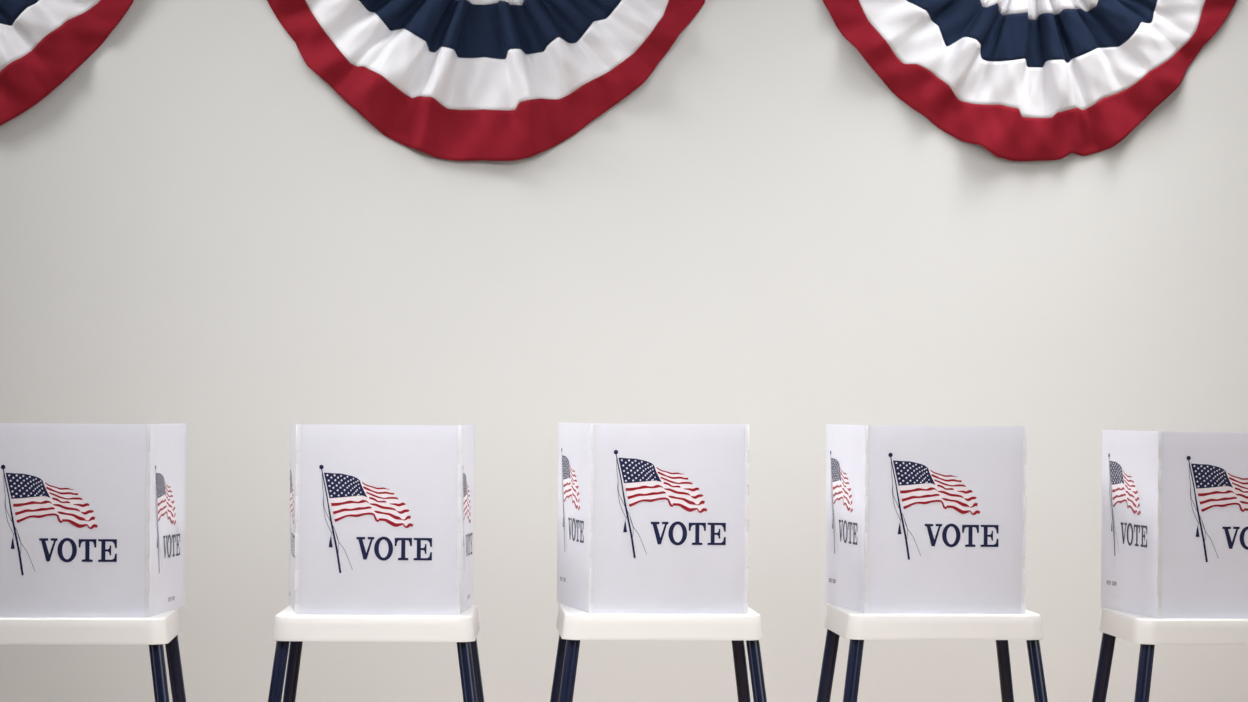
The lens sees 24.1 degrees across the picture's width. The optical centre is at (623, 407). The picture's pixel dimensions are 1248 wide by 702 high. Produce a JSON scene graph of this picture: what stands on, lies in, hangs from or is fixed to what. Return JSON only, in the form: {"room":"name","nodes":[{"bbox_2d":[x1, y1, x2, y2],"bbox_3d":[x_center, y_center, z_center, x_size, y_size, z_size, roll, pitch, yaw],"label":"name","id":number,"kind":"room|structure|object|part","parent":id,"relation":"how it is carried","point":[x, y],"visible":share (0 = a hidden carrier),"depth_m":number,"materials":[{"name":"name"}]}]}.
{"room":"polling place","nodes":[
{"label":"polling place","id":0,"kind":"room"},
{"bbox_2d":[0,0,1247,701],"bbox_3d":[-0.594,-0.654,9.256,12.000,4.200,0.150,0,0,-4],"label":"wall","id":1,"kind":"structure","parent":0,"point":[198,230],"depth_m":9.22,"materials":[{"name":"paint"}]},
{"bbox_2d":[0,0,133,124],"bbox_3d":[-2.200,-1.213,9.022,1.444,0.773,0.106,0,0,-4],"label":"bunting","id":2,"kind":"object","parent":1,"relation":"attached to","point":[43,42],"visible":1,"depth_m":9.05,"materials":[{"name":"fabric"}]},
{"bbox_2d":[267,0,704,160],"bbox_3d":[-0.433,-1.160,9.135,1.436,0.773,0.110,0,0,-4],"label":"bunting","id":3,"kind":"object","parent":1,"relation":"attached to","point":[456,80],"visible":1,"depth_m":9.13,"materials":[{"name":"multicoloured fabric"}]},
{"bbox_2d":[823,0,1236,160],"bbox_3d":[1.288,-1.163,9.246,1.383,0.760,0.109,0,0,-4],"label":"bunting","id":4,"kind":"object","parent":1,"relation":"attached to","point":[1017,80],"visible":1,"depth_m":9.24,"materials":[{"name":"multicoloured fabric"}]},
{"bbox_3d":[-0.231,1.498,3.418,12.000,0.100,11.850,0,0,-4],"label":"floor","id":5,"kind":"structure","parent":0,"visible":0},
{"bbox_2d":[0,608,185,701],"bbox_3d":[-1.447,0.987,7.664,0.726,0.905,0.645,0,0,-4],"label":"table","id":6,"kind":"object","parent":5,"relation":"on","point":[155,631],"visible":0.83,"depth_m":7.43,"materials":[{"name":"plastic"}]},
{"bbox_2d":[0,423,185,616],"bbox_3d":[-1.461,0.287,7.661,0.581,0.494,0.430,0,0,-4],"label":"screen","id":7,"kind":"object","parent":6,"relation":"on","point":[78,509],"visible":1,"depth_m":7.46,"materials":[{"name":"white"}]},
{"bbox_2d":[1,465,97,574],"bbox_3d":[-1.466,0.286,7.449,0.245,0.281,0.001,0,0,-4],"label":"print","id":8,"kind":"object","parent":7,"relation":"attached to","point":[30,496],"depth_m":7.45},
{"bbox_2d":[155,465,175,572],"bbox_3d":[-1.201,0.288,7.649,0.001,0.282,0.246,0,0,4],"label":"print","id":9,"kind":"object","parent":7,"relation":"attached to","point":[165,475],"depth_m":7.65,"materials":[{"name":"multicoloured"}]},
{"bbox_3d":[-1.201,0.288,7.684,0.004,0.494,0.422,0,0,4],"label":"panel","id":10,"kind":"part","parent":7,"relation":"part of","materials":[{"name":"white cardboard"}]},
{"bbox_3d":[-1.149,0.989,7.428,0.171,0.851,0.040,0,0,35],"label":"leg","id":11,"kind":"part","parent":6,"relation":"part of","materials":[{"name":"blue metal"}]},
{"bbox_3d":[-1.185,0.989,7.936,0.178,0.851,0.034,0,0,-43],"label":"leg","id":12,"kind":"part","parent":6,"relation":"part of","materials":[{"name":"blue metal"}]},
{"bbox_2d":[268,605,483,701],"bbox_3d":[-0.658,0.992,7.805,0.726,0.907,0.645,0,0,-1],"label":"table","id":13,"kind":"object","parent":5,"relation":"on","point":[291,628],"visible":0.88,"depth_m":7.56,"materials":[{"name":"white plastic"}]},
{"bbox_3d":[-0.934,0.990,7.543,0.171,0.852,0.040,0,0,-40],"label":"leg","id":14,"kind":"part","parent":13,"relation":"part of","materials":[{"name":"blue metal"}]},
{"bbox_3d":[-0.944,0.990,8.051,0.178,0.852,0.034,0,0,37],"label":"leg","id":15,"kind":"part","parent":13,"relation":"part of","materials":[{"name":"blue metal"}]},
{"bbox_2d":[289,423,474,614],"bbox_3d":[-0.651,0.291,7.804,0.506,0.494,0.448,0,0,-4],"label":"screen","id":16,"kind":"object","parent":13,"relation":"on","point":[381,517],"visible":1,"depth_m":7.59,"materials":[{"name":"white"}]},
{"bbox_2d":[290,470,293,539],"bbox_3d":[-0.891,0.287,7.834,0.002,0.281,0.245,0,0,-10],"label":"print","id":17,"kind":"object","parent":16,"relation":"attached to","point":[291,486],"depth_m":7.86},
{"bbox_3d":[-0.883,0.289,7.802,0.004,0.494,0.422,0,0,-9],"label":"panel","id":18,"kind":"part","parent":16,"relation":"part of","materials":[{"name":"white cardboard"}]},
{"bbox_2d":[319,465,412,572],"bbox_3d":[-0.670,0.289,7.590,0.246,0.282,0.001,0,0,-1],"label":"print","id":19,"kind":"object","parent":16,"relation":"attached to","point":[366,511],"depth_m":7.59,"materials":[{"name":"multicoloured"}]},
{"bbox_3d":[-0.420,0.292,7.813,0.004,0.494,0.422,0,0,2],"label":"panel","id":20,"kind":"part","parent":16,"relation":"part of","materials":[{"name":"white cardboard"}]},
{"bbox_2d":[463,473,470,547],"bbox_3d":[-0.419,0.291,7.778,0.002,0.281,0.245,0,0,2],"label":"print","id":21,"kind":"object","parent":16,"relation":"attached to","point":[466,508],"depth_m":7.76},
{"bbox_3d":[-0.372,0.994,7.554,0.171,0.852,0.040,0,0,37],"label":"leg","id":22,"kind":"part","parent":13,"relation":"part of","materials":[{"name":"blue metal"}]},
{"bbox_3d":[-0.383,0.994,8.063,0.178,0.852,0.034,0,0,-40],"label":"leg","id":23,"kind":"part","parent":13,"relation":"part of","materials":[{"name":"blue metal"}]},
{"bbox_2d":[550,603,766,701],"bbox_3d":[0.086,0.993,7.825,0.726,0.914,0.645,0,0,-3],"label":"table","id":24,"kind":"object","parent":5,"relation":"on","point":[573,625],"visible":0.86,"depth_m":7.58,"materials":[{"name":"white plastic"}]},
{"bbox_3d":[-0.209,0.991,8.060,0.178,0.859,0.034,0,0,35],"label":"leg","id":25,"kind":"part","parent":24,"relation":"part of","materials":[{"name":"blue metal"}]},
{"bbox_3d":[-0.179,0.992,7.552,0.171,0.859,0.040,0,0,-42],"label":"leg","id":26,"kind":"part","parent":24,"relation":"part of","materials":[{"name":"blue metal"}]},
{"bbox_2d":[557,422,748,613],"bbox_3d":[0.094,0.289,7.821,0.526,0.494,0.428,0,0,-4],"label":"screen","id":27,"kind":"object","parent":24,"relation":"on","point":[657,521],"visible":1,"depth_m":7.61,"materials":[{"name":"white"}]},
{"bbox_2d":[561,448,579,543],"bbox_3d":[-0.144,0.249,7.843,0.001,0.281,0.245,0,0,-13],"label":"print","id":28,"kind":"object","parent":27,"relation":"attached to","point":[570,484],"depth_m":7.86},
{"bbox_3d":[-0.134,0.287,7.811,0.004,0.494,0.422,0,0,-13],"label":"panel","id":29,"kind":"part","parent":27,"relation":"part of","materials":[{"name":"white cardboard"}]},
{"bbox_2d":[614,450,706,557],"bbox_3d":[0.095,0.251,7.610,0.245,0.281,0.001,0,0,-4],"label":"print","id":30,"kind":"object","parent":27,"relation":"attached to","point":[643,481],"depth_m":7.61},
{"bbox_3d":[0.331,0.290,7.841,0.004,0.494,0.422,0,0,3],"label":"panel","id":31,"kind":"part","parent":27,"relation":"part of","materials":[{"name":"white cardboard"}]},
{"bbox_3d":[0.351,0.995,8.093,0.178,0.859,0.034,0,0,-42],"label":"leg","id":32,"kind":"part","parent":24,"relation":"part of","materials":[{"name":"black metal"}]},
{"bbox_3d":[0.382,0.995,7.585,0.171,0.859,0.040,0,0,35],"label":"leg","id":33,"kind":"part","parent":24,"relation":"part of","materials":[{"name":"blue metal"}]},
{"bbox_2d":[816,603,1047,701],"bbox_3d":[0.828,0.999,7.904,0.726,0.914,0.645,0,0,-4],"label":"table","id":34,"kind":"object","parent":5,"relation":"on","point":[856,626],"visible":0.83,"depth_m":7.66,"materials":[{"name":"white plastic"}]},
{"bbox_3d":[0.530,0.997,8.137,0.178,0.859,0.034,0,0,35],"label":"leg","id":35,"kind":"part","parent":34,"relation":"part of","materials":[{"name":"blue metal"}]},
{"bbox_3d":[0.564,0.997,7.629,0.171,0.859,0.040,0,0,-43],"label":"leg","id":36,"kind":"part","parent":34,"relation":"part of","materials":[{"name":"blue metal"}]},
{"bbox_2d":[825,424,1026,613],"bbox_3d":[0.851,0.294,7.904,0.558,0.494,0.428,0,0,-4],"label":"screen","id":37,"kind":"object","parent":34,"relation":"on","point":[943,514],"visible":1,"depth_m":7.70,"materials":[{"name":"white"}]},
{"bbox_2d":[830,451,852,552],"bbox_3d":[0.589,0.258,7.923,0.001,0.281,0.245,0,0,-10],"label":"print","id":38,"kind":"object","parent":37,"relation":"attached to","point":[841,487],"depth_m":7.94},
{"bbox_3d":[0.598,0.293,7.891,0.005,0.494,0.422,0,0,-10],"label":"panel","id":39,"kind":"part","parent":37,"relation":"part of","materials":[{"name":"white cardboard"}]},
{"bbox_2d":[888,453,979,559],"bbox_3d":[0.817,0.259,7.689,0.245,0.281,0.003,0,0,-4],"label":"print","id":40,"kind":"object","parent":37,"relation":"attached to","point":[917,484],"depth_m":7.69},
{"bbox_3d":[1.090,1.001,8.175,0.178,0.859,0.034,0,0,-43],"label":"leg","id":41,"kind":"part","parent":34,"relation":"part of","materials":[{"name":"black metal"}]},
{"bbox_3d":[1.125,1.001,7.668,0.171,0.859,0.040,0,0,35],"label":"leg","id":42,"kind":"part","parent":34,"relation":"part of","materials":[{"name":"blue metal"}]},
{"bbox_2d":[1092,608,1247,701],"bbox_3d":[1.598,1.010,7.944,0.726,0.903,0.645,0,0,-4],"label":"table","id":43,"kind":"object","parent":5,"relation":"on","point":[1148,632],"visible":0.91,"depth_m":7.70,"materials":[{"name":"white plastic"}]},
{"bbox_3d":[1.302,1.007,8.178,0.178,0.849,0.034,0,0,35],"label":"leg","id":44,"kind":"part","parent":43,"relation":"part of","materials":[{"name":"blue metal"}]},
{"bbox_3d":[1.335,1.008,7.670,0.171,0.849,0.040,0,0,-42],"label":"leg","id":45,"kind":"part","parent":43,"relation":"part of","materials":[{"name":"blue metal"}]},
{"bbox_2d":[1101,430,1247,618],"bbox_3d":[1.648,0.310,7.945,0.609,0.494,0.428,0,0,-4],"label":"screen","id":46,"kind":"object","parent":43,"relation":"on","point":[1174,525],"visible":1,"depth_m":7.73,"materials":[{"name":"white"}]},
{"bbox_2d":[1108,454,1139,553],"bbox_3d":[1.363,0.266,7.963,0.001,0.281,0.245,0,0,-11],"label":"print","id":47,"kind":"object","parent":46,"relation":"attached to","point":[1123,486],"depth_m":7.98},
{"bbox_3d":[1.373,0.309,7.931,0.004,0.494,0.422,0,0,-11],"label":"panel","id":48,"kind":"part","parent":46,"relation":"part of","materials":[{"name":"white cardboard"}]},
{"bbox_3d":[1.632,0.310,7.734,0.429,0.494,0.004,0,0,-4],"label":"panel","id":49,"kind":"part","parent":46,"relation":"part of","materials":[{"name":"white cardboard"}]},
{"bbox_2d":[1187,456,1247,561],"bbox_3d":[1.609,0.268,7.730,0.246,0.282,0.001,0,0,-4],"label":"print","id":50,"kind":"object","parent":46,"relation":"attached to","point":[1217,486],"depth_m":7.73,"materials":[{"name":"multicoloured"}]}
]}

